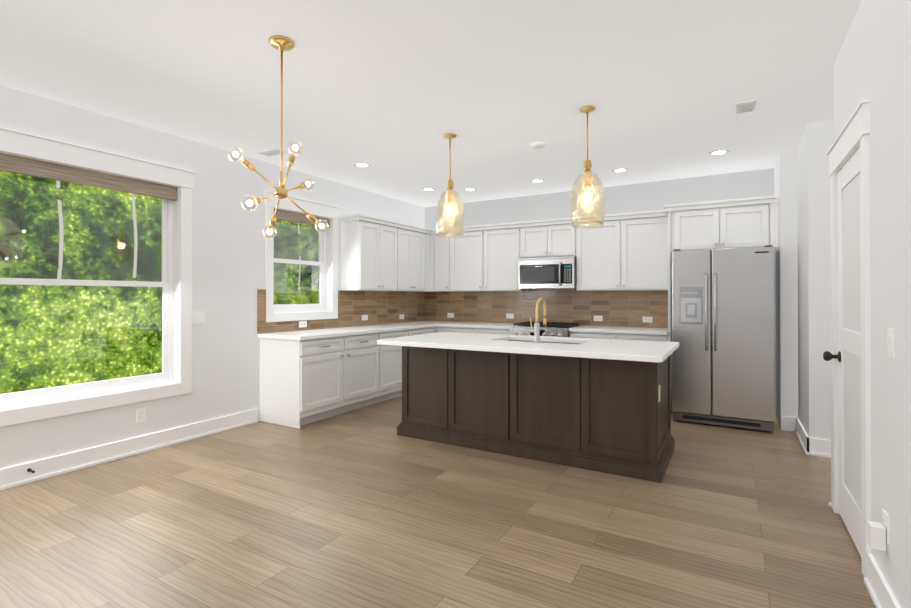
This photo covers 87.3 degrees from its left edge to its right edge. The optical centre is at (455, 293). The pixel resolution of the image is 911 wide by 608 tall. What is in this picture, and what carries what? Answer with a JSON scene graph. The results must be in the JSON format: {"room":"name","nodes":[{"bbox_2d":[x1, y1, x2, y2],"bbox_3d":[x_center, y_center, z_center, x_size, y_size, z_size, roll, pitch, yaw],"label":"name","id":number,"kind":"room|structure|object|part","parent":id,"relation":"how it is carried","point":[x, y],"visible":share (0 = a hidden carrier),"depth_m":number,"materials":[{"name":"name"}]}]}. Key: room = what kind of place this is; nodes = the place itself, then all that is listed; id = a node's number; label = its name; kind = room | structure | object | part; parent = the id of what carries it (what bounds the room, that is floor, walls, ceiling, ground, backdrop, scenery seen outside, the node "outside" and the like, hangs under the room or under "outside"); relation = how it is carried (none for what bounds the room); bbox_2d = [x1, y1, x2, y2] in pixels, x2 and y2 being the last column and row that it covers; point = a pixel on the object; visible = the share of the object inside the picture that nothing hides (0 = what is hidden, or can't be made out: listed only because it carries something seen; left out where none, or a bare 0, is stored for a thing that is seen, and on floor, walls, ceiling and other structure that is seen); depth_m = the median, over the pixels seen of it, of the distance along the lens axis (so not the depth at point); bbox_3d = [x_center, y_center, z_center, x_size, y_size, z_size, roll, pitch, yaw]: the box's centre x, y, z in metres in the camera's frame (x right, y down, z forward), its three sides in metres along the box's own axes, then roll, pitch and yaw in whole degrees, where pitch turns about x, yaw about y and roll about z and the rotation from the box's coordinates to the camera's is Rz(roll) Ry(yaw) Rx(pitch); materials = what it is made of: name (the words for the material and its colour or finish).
{"room":"kitchen","nodes":[
{"label":"kitchen","id":0,"kind":"room"},
{"bbox_2d":[0,85,424,468],"bbox_3d":[-2.838,-0.045,3.818,0.150,2.740,9.350,0,0,30],"label":"wall","id":1,"kind":"structure","parent":0,"point":[228,258],"depth_m":4.51,"materials":[{"name":"white paint"}]},
{"bbox_2d":[0,127,195,426],"bbox_3d":[-2.978,-0.113,3.536,0.181,2.022,2.050,0,0,30],"label":"window","id":2,"kind":"structure","parent":1,"relation":"in","point":[74,389],"depth_m":3.91,"materials":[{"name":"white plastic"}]},
{"bbox_2d":[0,153,176,200],"bbox_3d":[-2.975,-0.887,3.537,0.050,0.151,1.789,0,0,30],"label":"woven shade","id":3,"kind":"object","parent":2,"relation":"attached to","point":[30,167],"visible":1,"depth_m":3.67,"materials":[{"name":"brown wicker"}]},
{"bbox_2d":[0,409,257,489],"bbox_3d":[-3.586,1.250,2.346,0.028,0.135,6.065,0,0,30],"label":"baseboard","id":4,"kind":"structure","parent":1,"relation":"attached to","point":[16,475],"depth_m":3.83,"materials":[{"name":"white wood"}]},
{"bbox_2d":[136,407,145,422],"bbox_3d":[-2.636,1.016,4.002,0.008,0.115,0.072,0,0,30],"label":"outlet","id":5,"kind":"object","parent":1,"relation":"attached to","point":[141,412],"depth_m":4.00,"materials":[{"name":"white plastic"}]},
{"bbox_2d":[264,191,339,321],"bbox_3d":[-1.802,-0.393,5.560,0.181,1.392,1.100,0,0,30],"label":"window","id":6,"kind":"structure","parent":1,"relation":"in","point":[292,307],"depth_m":5.63,"materials":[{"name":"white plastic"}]},
{"bbox_2d":[274,208,329,227],"bbox_3d":[-1.799,-0.860,5.560,0.050,0.146,0.869,0,0,30],"label":"woven shade","id":7,"kind":"object","parent":6,"relation":"attached to","point":[289,216],"visible":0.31,"depth_m":5.49,"materials":[{"name":"brown wicker"}]},
{"bbox_2d":[341,215,384,290],"bbox_3d":[-1.203,-0.494,6.162,0.316,0.900,0.440,0,0,30],"label":"upper cabinet","id":8,"kind":"object","parent":1,"relation":"attached to","point":[362,239],"depth_m":6.01,"materials":[{"name":"white wood"}]},
{"bbox_2d":[385,223,400,290],"bbox_3d":[-1.026,-0.493,6.467,0.316,0.900,0.504,0,0,30],"label":"upper cabinet","id":9,"kind":"object","parent":1,"relation":"attached to","point":[399,279],"depth_m":6.47,"materials":[{"name":"white wood"}]},
{"bbox_2d":[401,227,416,290],"bbox_3d":[-0.847,-0.491,6.775,0.316,0.900,0.467,0,0,30],"label":"upper cabinet","id":10,"kind":"object","parent":1,"relation":"attached to","point":[408,234],"depth_m":6.79,"materials":[{"name":"white wood"}]},
{"bbox_2d":[417,227,424,290],"bbox_3d":[-0.689,-0.490,7.046,0.316,0.900,0.400,0,0,30],"label":"upper cabinet","id":11,"kind":"object","parent":1,"relation":"attached to","point":[420,234],"depth_m":7.05,"materials":[{"name":"white wood"}]},
{"bbox_2d":[421,227,432,290],"bbox_3d":[-0.537,-0.509,7.243,0.382,0.940,0.219,0,0,30],"label":"upper cabinet","id":12,"kind":"object","parent":1,"relation":"attached to","point":[428,232],"depth_m":7.22,"materials":[{"name":"white wood"}]},
{"bbox_2d":[0,0,861,206],"bbox_3d":[0.198,-1.484,2.032,7.500,0.120,9.700,0,0,30],"label":"ceiling","id":13,"kind":"structure","parent":0,"point":[392,92],"depth_m":3.16,"materials":[{"name":"grey paint"}]},
{"bbox_2d":[258,149,286,156],"bbox_3d":[-1.827,-1.405,4.758,0.270,0.012,0.140,0,0,30],"label":"ceiling vent","id":14,"kind":"object","parent":13,"relation":"in","point":[271,152],"visible":0.94,"depth_m":4.74,"materials":[{"name":"white"}]},
{"bbox_2d":[227,35,327,238],"bbox_3d":[-0.980,-0.877,2.690,0.498,1.087,0.612,0,0,30],"label":"sputnik chandelier","id":15,"kind":"object","parent":13,"relation":"hanging from","point":[281,44],"visible":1,"depth_m":2.67,"materials":[{"name":"gold metal"}]},
{"bbox_2d":[354,162,370,166],"bbox_3d":[-1.012,-1.403,5.158,0.183,0.010,0.185,0,0,30],"label":"recessed light","id":16,"kind":"object","parent":13,"relation":"in","point":[368,164],"depth_m":5.13,"materials":[{"name":"white"}]},
{"bbox_2d":[435,133,464,237],"bbox_3d":[-0.048,-0.964,4.254,0.264,0.898,0.264,0,0,30],"label":"pendant light","id":17,"kind":"object","parent":13,"relation":"hanging from","point":[449,192],"visible":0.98,"depth_m":4.22,"materials":[{"name":"gold metal"}]},
{"bbox_3d":[-0.048,-0.717,4.253,0.264,0.404,0.264,0,0,30],"label":"lamp shade","id":18,"kind":"part","parent":17,"relation":"part of","materials":[{"name":"clear glass"}]},
{"bbox_3d":[-0.048,-0.746,4.253,0.058,0.078,0.060,0,0,30],"label":"bulb","id":19,"kind":"part","parent":17,"relation":"part of","materials":[{"name":"white glass"}]},
{"bbox_2d":[530,142,544,148],"bbox_3d":[0.774,-1.394,4.496,0.144,0.036,0.144,0,0,30],"label":"smoke detector","id":20,"kind":"object","parent":13,"relation":"attached to","point":[537,145],"visible":1,"depth_m":4.46,"materials":[{"name":"white plastic"}]},
{"bbox_2d":[356,151,725,190],"bbox_3d":[0.838,-1.404,5.060,3.521,0.010,1.766,0,0,30],"label":"recessed light","id":21,"kind":"object","parent":13,"relation":"in","point":[617,170],"depth_m":5.37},
{"bbox_2d":[570,105,605,227],"bbox_3d":[1.007,-0.967,3.641,0.264,0.898,0.264,0,0,30],"label":"pendant light","id":22,"kind":"object","parent":13,"relation":"hanging from","point":[587,174],"visible":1,"depth_m":3.61,"materials":[{"name":"gold metal"}]},
{"bbox_3d":[1.007,-0.720,3.640,0.264,0.404,0.264,0,0,30],"label":"lamp shade","id":23,"kind":"part","parent":22,"relation":"part of","materials":[{"name":"clear glass"}]},
{"bbox_3d":[1.007,-0.749,3.640,0.058,0.078,0.060,0,0,30],"label":"bulb","id":24,"kind":"part","parent":22,"relation":"part of","materials":[{"name":"white glass"}]},
{"bbox_2d":[708,149,729,154],"bbox_3d":[2.599,-1.405,4.710,0.181,0.010,0.196,0,0,30],"label":"recessed light","id":25,"kind":"object","parent":13,"relation":"in","point":[710,153],"depth_m":4.70,"materials":[{"name":"white"}]},
{"bbox_2d":[736,100,756,113],"bbox_3d":[2.197,-1.410,3.611,0.130,0.012,0.230,0,0,30],"label":"ceiling vent","id":26,"kind":"object","parent":13,"relation":"in","point":[746,106],"visible":1,"depth_m":3.59,"materials":[{"name":"white metal"}]},
{"bbox_2d":[0,396,875,607],"bbox_3d":[0.198,1.376,2.018,7.500,0.120,9.700,0,0,30],"label":"floor","id":27,"kind":"structure","parent":0,"point":[366,507],"depth_m":2.69,"materials":[{"name":"brown wood"}]},
{"bbox_2d":[260,339,344,428],"bbox_3d":[-1.637,0.893,5.110,0.617,0.876,0.600,0,0,30],"label":"base cabinet","id":28,"kind":"object","parent":27,"relation":"on","point":[302,383],"depth_m":4.88,"materials":[{"name":"white wood"}]},
{"bbox_2d":[257,319,513,346],"bbox_3d":[-0.512,0.440,5.886,1.783,0.038,3.128,0,0,30],"label":"countertop","id":29,"kind":"structure","parent":28,"relation":"on","point":[369,334],"depth_m":5.86,"materials":[{"name":"white stone"}]},
{"bbox_2d":[345,343,384,411],"bbox_3d":[-1.315,0.896,5.662,0.617,0.876,0.678,0,0,30],"label":"base cabinet","id":30,"kind":"object","parent":27,"relation":"on","point":[364,366],"depth_m":5.52,"materials":[{"name":"white wood"}]},
{"bbox_2d":[385,347,401,399],"bbox_3d":[-1.031,0.898,6.152,0.617,0.876,0.744,0,0,30],"label":"base cabinet","id":31,"kind":"object","parent":27,"relation":"on","point":[393,355],"depth_m":6.01,"materials":[{"name":"white wood"}]},
{"bbox_2d":[489,331,509,334],"bbox_3d":[0.619,0.901,6.678,0.622,0.876,0.618,0,0,30],"label":"base cabinet","id":32,"kind":"object","parent":27,"relation":"on","point":[490,332],"depth_m":6.34,"materials":[{"name":"white"}]},
{"bbox_2d":[395,345,674,482],"bbox_3d":[0.663,0.889,4.294,2.304,0.876,0.872,0,0,30],"label":"kitchen island","id":33,"kind":"object","parent":27,"relation":"on","point":[599,405],"depth_m":3.82,"materials":[{"name":"brown wood"}]},
{"bbox_2d":[377,333,678,364],"bbox_3d":[0.604,0.432,4.190,2.376,0.038,1.175,0,0,30],"label":"island countertop","id":34,"kind":"structure","parent":33,"relation":"on","point":[599,349],"depth_m":3.88,"materials":[{"name":"white stone"}]},
{"bbox_2d":[510,321,581,336],"bbox_3d":[1.190,0.860,6.277,0.758,0.953,0.703,0,0,30],"label":"gas range","id":35,"kind":"object","parent":27,"relation":"on","point":[557,329],"visible":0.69,"depth_m":6.07,"materials":[{"name":"silver metal"}]},
{"bbox_2d":[570,331,620,338],"bbox_3d":[1.823,0.897,5.978,0.622,0.876,0.618,0,0,30],"label":"base cabinet","id":36,"kind":"object","parent":27,"relation":"on","point":[579,334],"depth_m":5.73,"materials":[{"name":"white"}]},
{"bbox_2d":[621,331,671,410],"bbox_3d":[2.250,0.896,5.730,0.624,0.876,0.618,0,0,30],"label":"base cabinet","id":37,"kind":"object","parent":27,"relation":"on","point":[625,337],"depth_m":5.39,"materials":[{"name":"white wood"}]},
{"bbox_2d":[569,327,671,334],"bbox_3d":[2.029,0.439,5.847,1.118,0.038,0.642,0,0,30],"label":"countertop","id":38,"kind":"structure","parent":37,"relation":"on","point":[608,330],"depth_m":5.64,"materials":[{"name":"white stone"}]},
{"bbox_2d":[672,245,774,431],"bbox_3d":[2.855,0.435,5.115,0.897,1.792,1.022,0,0,30],"label":"refrigerator","id":39,"kind":"object","parent":27,"relation":"on","point":[723,335],"visible":1,"depth_m":4.71,"materials":[{"name":"silver metal"}]},
{"bbox_2d":[792,417,805,449],"bbox_3d":[3.115,1.259,4.296,0.056,0.135,0.750,0,0,30],"label":"baseboard","id":40,"kind":"structure","parent":27,"relation":"on","point":[797,427],"depth_m":4.43,"materials":[{"name":"white wood"}]},
{"bbox_2d":[804,433,830,457],"bbox_3d":[3.933,1.255,3.359,2.388,0.135,0.028,0,0,30],"label":"baseboard","id":41,"kind":"structure","parent":27,"relation":"on","point":[812,446],"depth_m":3.92,"materials":[{"name":"white wood"}]},
{"bbox_2d":[425,168,773,228],"bbox_3d":[1.743,-0.032,6.476,5.100,2.740,0.150,0,0,30],"label":"wall","id":42,"kind":"structure","parent":0,"point":[647,196],"depth_m":6.16,"materials":[{"name":"grey paint"}]},
{"bbox_2d":[433,227,452,290],"bbox_3d":[-0.129,-0.508,7.293,0.444,0.940,0.318,0,0,30],"label":"upper cabinet","id":43,"kind":"object","parent":42,"relation":"attached to","point":[442,247],"depth_m":7.15,"materials":[{"name":"white wood"}]},
{"bbox_2d":[453,224,488,290],"bbox_3d":[0.234,-0.509,7.082,0.696,0.940,0.318,0,0,30],"label":"upper cabinet","id":44,"kind":"object","parent":42,"relation":"attached to","point":[470,251],"depth_m":6.91,"materials":[{"name":"white wood"}]},
{"bbox_2d":[489,222,528,290],"bbox_3d":[0.691,-0.511,6.816,0.634,0.940,0.318,0,0,30],"label":"upper cabinet","id":45,"kind":"object","parent":42,"relation":"attached to","point":[504,238],"depth_m":6.65,"materials":[{"name":"white wood"}]},
{"bbox_2d":[521,219,552,257],"bbox_3d":[1.157,-0.735,6.547,0.443,0.495,0.318,0,0,30],"label":"upper cabinet","id":46,"kind":"object","parent":42,"relation":"attached to","point":[536,235],"depth_m":6.40,"materials":[{"name":"white wood"}]},
{"bbox_2d":[518,256,575,288],"bbox_3d":[1.262,-0.277,6.406,0.758,0.409,0.444,0,0,30],"label":"microwave","id":47,"kind":"object","parent":46,"relation":"attached to","point":[549,273],"visible":1,"depth_m":6.25,"materials":[{"name":"silver metal"}]},
{"bbox_2d":[553,217,576,258],"bbox_3d":[1.436,-0.735,6.385,0.444,0.495,0.318,0,0,30],"label":"upper cabinet","id":48,"kind":"object","parent":42,"relation":"attached to","point":[564,235],"depth_m":6.22,"materials":[{"name":"white wood"}]},
{"bbox_2d":[573,213,628,290],"bbox_3d":[1.896,-0.514,6.116,0.621,0.940,0.318,0,0,30],"label":"upper cabinet","id":49,"kind":"object","parent":42,"relation":"attached to","point":[602,261],"depth_m":5.97,"materials":[{"name":"white wood"}]},
{"bbox_2d":[629,207,671,290],"bbox_3d":[2.321,-0.515,5.869,0.633,0.940,0.318,0,0,30],"label":"upper cabinet","id":50,"kind":"object","parent":42,"relation":"attached to","point":[650,261],"depth_m":5.70,"materials":[{"name":"white wood"}]},
{"bbox_2d":[669,195,777,254],"bbox_3d":[2.965,-0.728,5.310,0.987,0.520,0.640,0,0,30],"label":"upper cabinet","id":51,"kind":"object","parent":42,"relation":"attached to","point":[751,221],"depth_m":5.04,"materials":[{"name":"white wood"}]},
{"bbox_2d":[774,120,833,439],"bbox_3d":[4.268,-0.044,4.054,2.500,2.740,1.500,0,0,30],"label":"wall","id":52,"kind":"structure","parent":0,"point":[802,301],"depth_m":4.15,"materials":[{"name":"white paint"}]},
{"bbox_2d":[833,0,910,607],"bbox_3d":[1.964,-0.054,2.178,0.120,2.740,1.440,0,0,30],"label":"wall","id":53,"kind":"structure","parent":0,"point":[873,61],"depth_m":1.87,"materials":[{"name":"white paint"}]},
{"bbox_2d":[823,148,861,557],"bbox_3d":[2.100,0.289,2.573,0.114,2.034,0.710,0,0,30],"label":"pantry door","id":54,"kind":"structure","parent":53,"relation":"in","point":[848,356],"depth_m":2.61,"materials":[{"name":"white wood"}]},
{"bbox_2d":[827,99,870,577],"bbox_3d":[2.158,0.217,2.545,0.154,2.202,0.930,0,0,30],"label":"door frame","id":55,"kind":"structure","parent":53,"relation":"attached to","point":[853,136],"depth_m":2.25,"materials":[{"name":"white wood"}]},
{"bbox_2d":[867,509,888,550],"bbox_3d":[1.747,0.972,1.976,0.055,0.148,0.072,0,0,30],"label":"outlet","id":56,"kind":"object","parent":53,"relation":"attached to","point":[877,535],"depth_m":1.95,"materials":[{"name":"white plastic"}]},
{"bbox_2d":[864,553,900,607],"bbox_3d":[1.680,1.247,1.830,0.028,0.135,0.805,0,0,30],"label":"baseboard","id":57,"kind":"structure","parent":53,"relation":"attached to","point":[879,590],"depth_m":2.02,"materials":[{"name":"white"}]},
{"bbox_2d":[887,328,893,358],"bbox_3d":[1.721,0.195,1.891,0.011,0.115,0.072,0,0,30],"label":"light switch","id":58,"kind":"object","parent":53,"relation":"attached to","point":[890,338],"depth_m":1.88,"materials":[{"name":"white plastic"}]},
{"label":"outside","id":59,"kind":"structure","parent":0,"visible":0},
{"bbox_2d":[0,171,319,393],"bbox_3d":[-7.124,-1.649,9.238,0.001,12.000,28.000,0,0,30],"label":"trees","id":60,"kind":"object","parent":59,"point":[65,337],"depth_m":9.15,"materials":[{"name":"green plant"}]}
]}

